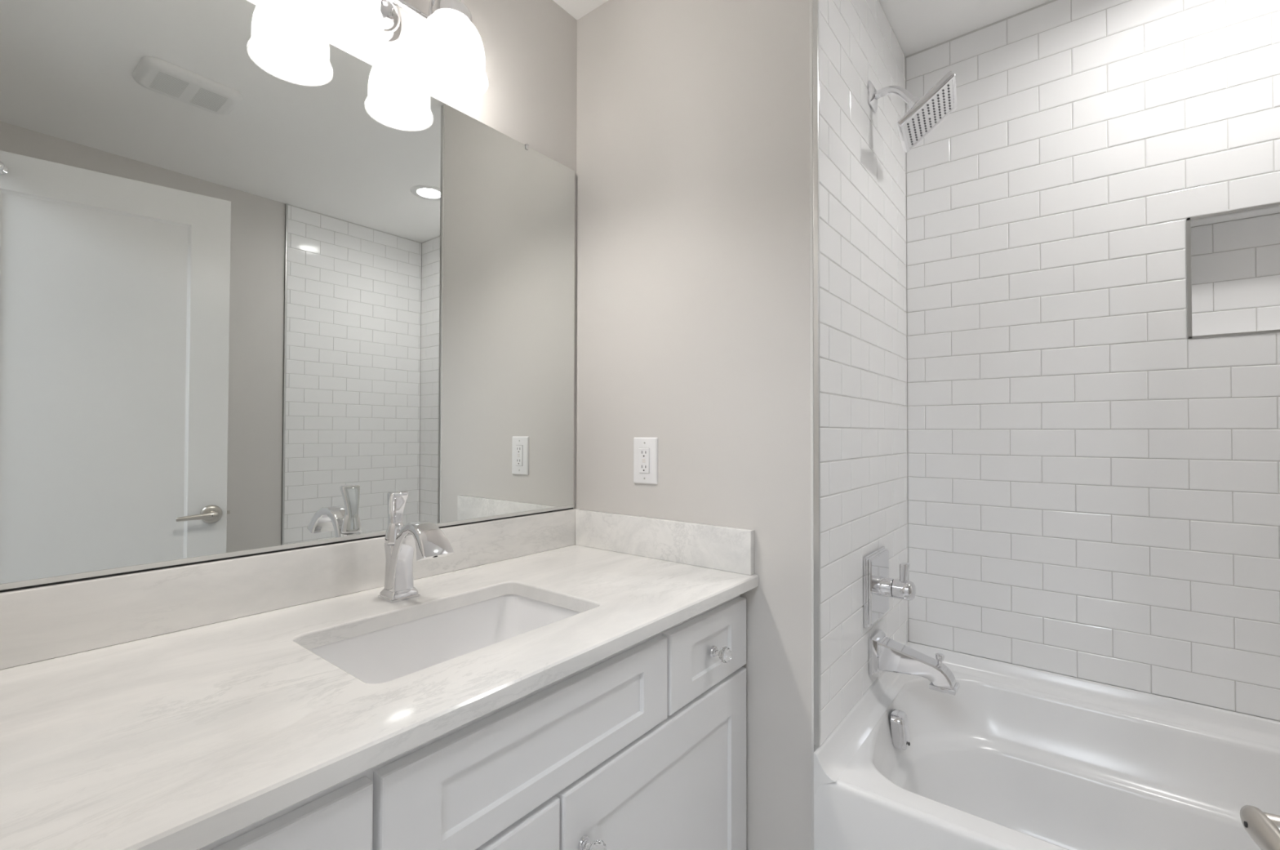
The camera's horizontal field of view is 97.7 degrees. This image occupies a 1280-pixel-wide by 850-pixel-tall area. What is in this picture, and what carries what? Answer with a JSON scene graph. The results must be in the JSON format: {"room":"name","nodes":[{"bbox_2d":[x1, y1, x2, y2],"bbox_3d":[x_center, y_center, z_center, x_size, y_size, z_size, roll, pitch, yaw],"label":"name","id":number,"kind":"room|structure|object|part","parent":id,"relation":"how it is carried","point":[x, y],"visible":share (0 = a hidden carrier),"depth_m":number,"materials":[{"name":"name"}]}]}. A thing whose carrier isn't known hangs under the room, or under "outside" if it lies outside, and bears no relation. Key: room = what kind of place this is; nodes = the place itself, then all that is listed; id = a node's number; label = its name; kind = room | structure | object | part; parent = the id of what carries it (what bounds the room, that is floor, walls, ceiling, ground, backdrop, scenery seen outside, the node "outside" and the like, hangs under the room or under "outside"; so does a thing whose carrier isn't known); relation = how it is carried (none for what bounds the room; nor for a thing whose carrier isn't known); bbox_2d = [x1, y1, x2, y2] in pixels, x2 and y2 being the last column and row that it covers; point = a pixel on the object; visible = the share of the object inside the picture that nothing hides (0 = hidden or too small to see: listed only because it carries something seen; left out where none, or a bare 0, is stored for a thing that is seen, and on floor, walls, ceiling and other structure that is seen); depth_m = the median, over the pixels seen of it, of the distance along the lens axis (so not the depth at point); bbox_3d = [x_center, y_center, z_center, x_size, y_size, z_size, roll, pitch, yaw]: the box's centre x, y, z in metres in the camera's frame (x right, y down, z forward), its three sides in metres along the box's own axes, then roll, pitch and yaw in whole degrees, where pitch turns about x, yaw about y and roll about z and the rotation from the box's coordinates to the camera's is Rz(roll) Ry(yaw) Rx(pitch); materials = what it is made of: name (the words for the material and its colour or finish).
{"room":"bathroom","nodes":[
{"label":"bathroom","id":0,"kind":"room"},
{"bbox_2d":[0,507,579,669],"bbox_3d":[-0.563,0.295,1.207,0.021,0.105,1.212,-1,-1,38],"label":"backsplash","id":1,"kind":"structure","parent":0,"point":[46,622],"depth_m":0.97,"materials":[{"name":"white stone"}]},
{"bbox_2d":[247,0,577,508],"bbox_3d":[-0.619,-0.024,1.255,0.120,2.445,1.215,-1,-1,38],"label":"wall","id":2,"kind":"structure","parent":0,"point":[530,46],"depth_m":1.53,"materials":[{"name":"white paint"}]},
{"bbox_2d":[0,0,574,591],"bbox_3d":[-0.566,-0.268,1.217,0.012,1.021,1.184,-1,-1,38],"label":"wall mirror","id":3,"kind":"object","parent":2,"relation":"attached to","point":[261,285],"visible":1,"depth_m":1.02,"materials":[{"name":"clear glass"}]},
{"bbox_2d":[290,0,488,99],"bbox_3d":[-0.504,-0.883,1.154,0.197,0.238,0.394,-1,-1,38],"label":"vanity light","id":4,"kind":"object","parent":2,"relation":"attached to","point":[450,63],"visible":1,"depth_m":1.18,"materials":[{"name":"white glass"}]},
{"bbox_3d":[-0.562,-0.830,1.046,0.155,0.128,0.155,-1,-1,38],"label":"lamp shade","id":5,"kind":"part","parent":4,"relation":"part of","materials":[{"name":"white glass"}]},
{"bbox_3d":[-0.562,-0.832,1.046,0.060,0.091,0.060,-1,-1,38],"label":"light bulb","id":6,"kind":"part","parent":4,"relation":"part of","materials":[{"name":"white glass"}]},
{"bbox_3d":[-0.447,-0.963,1.262,0.097,0.074,0.013,-1,-1,38],"label":"arm","id":7,"kind":"part","parent":4,"relation":"part of","materials":[{"name":"silver metal"}]},
{"bbox_3d":[-0.414,-0.827,1.234,0.155,0.128,0.155,-1,-1,38],"label":"lamp shade","id":8,"kind":"part","parent":4,"relation":"part of","materials":[{"name":"white glass"}]},
{"bbox_3d":[-0.414,-0.829,1.234,0.060,0.091,0.060,-1,-1,38],"label":"light bulb","id":9,"kind":"part","parent":4,"relation":"part of","materials":[{"name":"white glass"}]},
{"bbox_2d":[574,0,908,849],"bbox_3d":[0.346,-0.013,1.872,0.870,2.445,0.950,-1,-1,38],"label":"wall","id":10,"kind":"structure","parent":0,"point":[693,300],"depth_m":1.41,"materials":[{"name":"white paint"}]},
{"bbox_2d":[633,437,657,484],"bbox_3d":[0.013,0.097,1.522,0.081,0.126,0.010,-1,-1,38],"label":"wall outlet","id":11,"kind":"object","parent":10,"relation":"attached to","point":[645,449],"visible":1,"depth_m":1.52,"materials":[{"name":"white plastic"}]},
{"bbox_2d":[639,448,648,473],"bbox_3d":[0.011,0.097,1.520,0.034,0.067,0.003,-1,-1,38],"label":"receptacle","id":12,"kind":"object","parent":11,"relation":"attached to","point":[643,452],"depth_m":1.52,"materials":[{"name":"white plastic"}]},
{"bbox_2d":[809,0,814,849],"bbox_3d":[0.382,-0.022,1.239,0.008,2.445,0.004,-1,-1,38],"label":"trim","id":13,"kind":"structure","parent":10,"relation":"attached to","point":[811,1],"depth_m":1.24,"materials":[{"name":"white metal"}]},
{"bbox_2d":[812,0,820,746],"bbox_3d":[0.390,-0.272,1.238,0.012,1.945,0.008,-1,-1,38],"label":"trim","id":14,"kind":"structure","parent":10,"relation":"attached to","point":[815,2],"depth_m":1.23,"materials":[{"name":"silver metal"}]},
{"bbox_2d":[863,546,915,627],"bbox_3d":[0.685,0.440,1.508,0.105,0.186,0.186,-1,-1,38],"label":"shower valve","id":15,"kind":"object","parent":10,"relation":"attached to","point":[878,587],"visible":1,"depth_m":1.49,"materials":[{"name":"silver metal"}]},
{"bbox_3d":[0.651,0.440,1.535,0.018,0.186,0.186,-1,-1,38],"label":"trim plate","id":16,"kind":"part","parent":15,"relation":"part of","materials":[{"name":"silver metal"}]},
{"bbox_3d":[0.706,0.440,1.492,0.053,0.052,0.052,-1,-1,38],"label":"handle","id":17,"kind":"part","parent":15,"relation":"part of","materials":[{"name":"silver metal"}]},
{"bbox_3d":[0.706,0.395,1.492,0.023,0.054,0.023,-1,-1,38],"label":"lever","id":18,"kind":"part","parent":15,"relation":"part of","materials":[{"name":"silver metal"}]},
{"bbox_2d":[868,71,956,152],"bbox_3d":[0.723,-0.855,1.492,0.210,0.185,0.157,0,-1,31],"label":"shower","id":19,"kind":"object","parent":10,"relation":"attached to","point":[925,113],"visible":1,"depth_m":1.47,"materials":[{"name":"silver metal"}]},
{"bbox_3d":[0.696,-0.886,1.518,0.114,0.083,0.023,-1,-1,41],"label":"arm","id":20,"kind":"part","parent":19,"relation":"part of","materials":[{"name":"silver metal"}]},
{"bbox_3d":[0.760,-0.811,1.470,0.110,0.086,0.138,0,-1,31],"label":"nozzle plate","id":21,"kind":"part","parent":19,"relation":"part of","materials":[{"name":"white metal"}]},
{"bbox_2d":[868,628,959,695],"bbox_3d":[0.723,0.623,1.476,0.202,0.102,0.094,-1,-1,38],"label":"tub spout","id":22,"kind":"object","parent":10,"relation":"attached to","point":[885,653],"visible":1,"depth_m":1.47,"materials":[{"name":"silver metal"}]},
{"bbox_3d":[0.728,0.623,1.472,0.177,0.079,0.068,-1,-1,38],"label":"spout","id":23,"kind":"part","parent":22,"relation":"part of","materials":[{"name":"silver metal"}]},
{"bbox_3d":[0.771,0.604,1.438,0.021,0.034,0.021,-1,-1,38],"label":"diverter knob","id":24,"kind":"part","parent":22,"relation":"part of","materials":[{"name":"silver metal"}]},
{"bbox_2d":[552,0,1051,56],"bbox_3d":[0.108,-1.314,0.012,2.820,0.100,4.300,-1,-1,38],"label":"ceiling","id":25,"kind":"structure","parent":0,"point":[917,25],"depth_m":1.69,"materials":[{"name":"white paint"}]},
{"bbox_2d":[905,0,1279,721],"bbox_3d":[1.558,-0.017,1.401,1.642,2.445,0.120,-1,-1,38],"label":"wall","id":26,"kind":"structure","parent":0,"point":[1094,484],"depth_m":1.55,"materials":[{"name":"white tile"}]},
{"bbox_2d":[1185,202,1279,338],"bbox_3d":[1.538,-0.379,1.352,0.314,0.313,0.011,-1,-1,38],"label":"trim","id":27,"kind":"structure","parent":26,"relation":"attached to","point":[1188,220],"depth_m":1.44,"materials":[{"name":"silver metal"}]},
{"bbox_2d":[1240,804,1279,849],"bbox_3d":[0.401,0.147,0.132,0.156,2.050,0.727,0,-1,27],"label":"door handle","id":28,"kind":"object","parent":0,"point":[1264,828],"depth_m":0.42,"materials":[{"name":"silver metal"}]},
{"bbox_3d":[0.102,1.231,-0.026,2.820,0.100,4.300,-1,-1,38],"label":"floor","id":29,"kind":"structure","parent":0,"visible":0},
{"bbox_2d":[198,595,746,849],"bbox_3d":[-0.329,0.784,1.012,0.618,0.822,1.204,-1,-1,38],"label":"vanity cabinet","id":30,"kind":"object","parent":29,"relation":"on","point":[642,746],"visible":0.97,"depth_m":0.89,"materials":[{"name":"white wood"}]},
{"bbox_3d":[-0.401,0.474,0.508,0.020,0.152,0.311,-1,-1,38],"label":"drawer","id":31,"kind":"part","parent":30,"relation":"part of","materials":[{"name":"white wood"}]},
{"bbox_2d":[0,507,759,849],"bbox_3d":[-0.334,0.307,1.026,0.605,0.133,1.212,-1,-1,38],"label":"countertop","id":32,"kind":"structure","parent":30,"relation":"on","point":[186,707],"depth_m":0.80,"materials":[{"name":"white stone"}]},
{"bbox_2d":[377,490,453,603],"bbox_3d":[-0.442,0.240,1.095,0.180,0.211,0.063,-1,-1,38],"label":"sink faucet","id":33,"kind":"object","parent":32,"relation":"on","point":[430,541],"visible":1,"depth_m":1.11,"materials":[{"name":"silver metal"}]},
{"bbox_3d":[-0.497,0.218,1.139,0.041,0.042,0.041,-1,-1,38],"label":"handle","id":34,"kind":"part","parent":33,"relation":"part of","materials":[{"name":"silver metal"}]},
{"bbox_3d":[-0.495,0.171,1.138,0.033,0.072,0.039,-1,-1,38],"label":"lever","id":35,"kind":"part","parent":33,"relation":"part of","materials":[{"name":"silver metal"}]},
{"bbox_3d":[-0.432,0.259,1.087,0.154,0.140,0.063,-1,-1,38],"label":"spout","id":36,"kind":"part","parent":33,"relation":"part of","materials":[{"name":"silver metal"}]},
{"bbox_2d":[308,594,581,684],"bbox_3d":[-0.319,0.451,0.992,0.334,0.155,0.504,-1,-1,38],"label":"undermount sink","id":37,"kind":"object","parent":32,"relation":"in","point":[391,653],"visible":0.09,"depth_m":1.11,"materials":[{"name":"white ceramic"}]},
{"bbox_3d":[-0.313,0.819,0.615,0.020,0.512,0.597,-1,-1,38],"label":"cabinet door","id":38,"kind":"part","parent":30,"relation":"part of","materials":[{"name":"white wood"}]},
{"bbox_3d":[-0.127,0.479,0.856,0.020,0.154,0.557,-1,-1,38],"label":"false drawer","id":39,"kind":"part","parent":30,"relation":"part of","materials":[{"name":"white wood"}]},
{"bbox_3d":[-0.086,0.661,0.881,0.010,0.024,0.024,-1,-1,38],"label":"knob","id":40,"kind":"part","parent":30,"relation":"part of","materials":[{"name":"silver metal"}]},
{"bbox_3d":[0.060,0.826,1.088,0.020,0.513,0.594,-1,-1,38],"label":"cabinet door","id":41,"kind":"part","parent":30,"relation":"part of","materials":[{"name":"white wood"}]},
{"bbox_3d":[0.148,0.484,1.204,0.020,0.154,0.312,-1,-1,38],"label":"drawer","id":42,"kind":"part","parent":30,"relation":"part of","materials":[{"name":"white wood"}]},
{"bbox_3d":[0.160,0.484,1.195,0.010,0.024,0.024,-1,-1,38],"label":"knob","id":43,"kind":"part","parent":30,"relation":"part of","materials":[{"name":"silver metal"}]},
{"bbox_2d":[813,641,1279,849],"bbox_3d":[1.216,0.951,1.054,1.502,0.496,0.821,-1,-1,38],"label":"bathtub","id":44,"kind":"object","parent":29,"relation":"on","point":[1020,757],"visible":0.97,"depth_m":1.42,"materials":[{"name":"white ceramic"}]}
]}

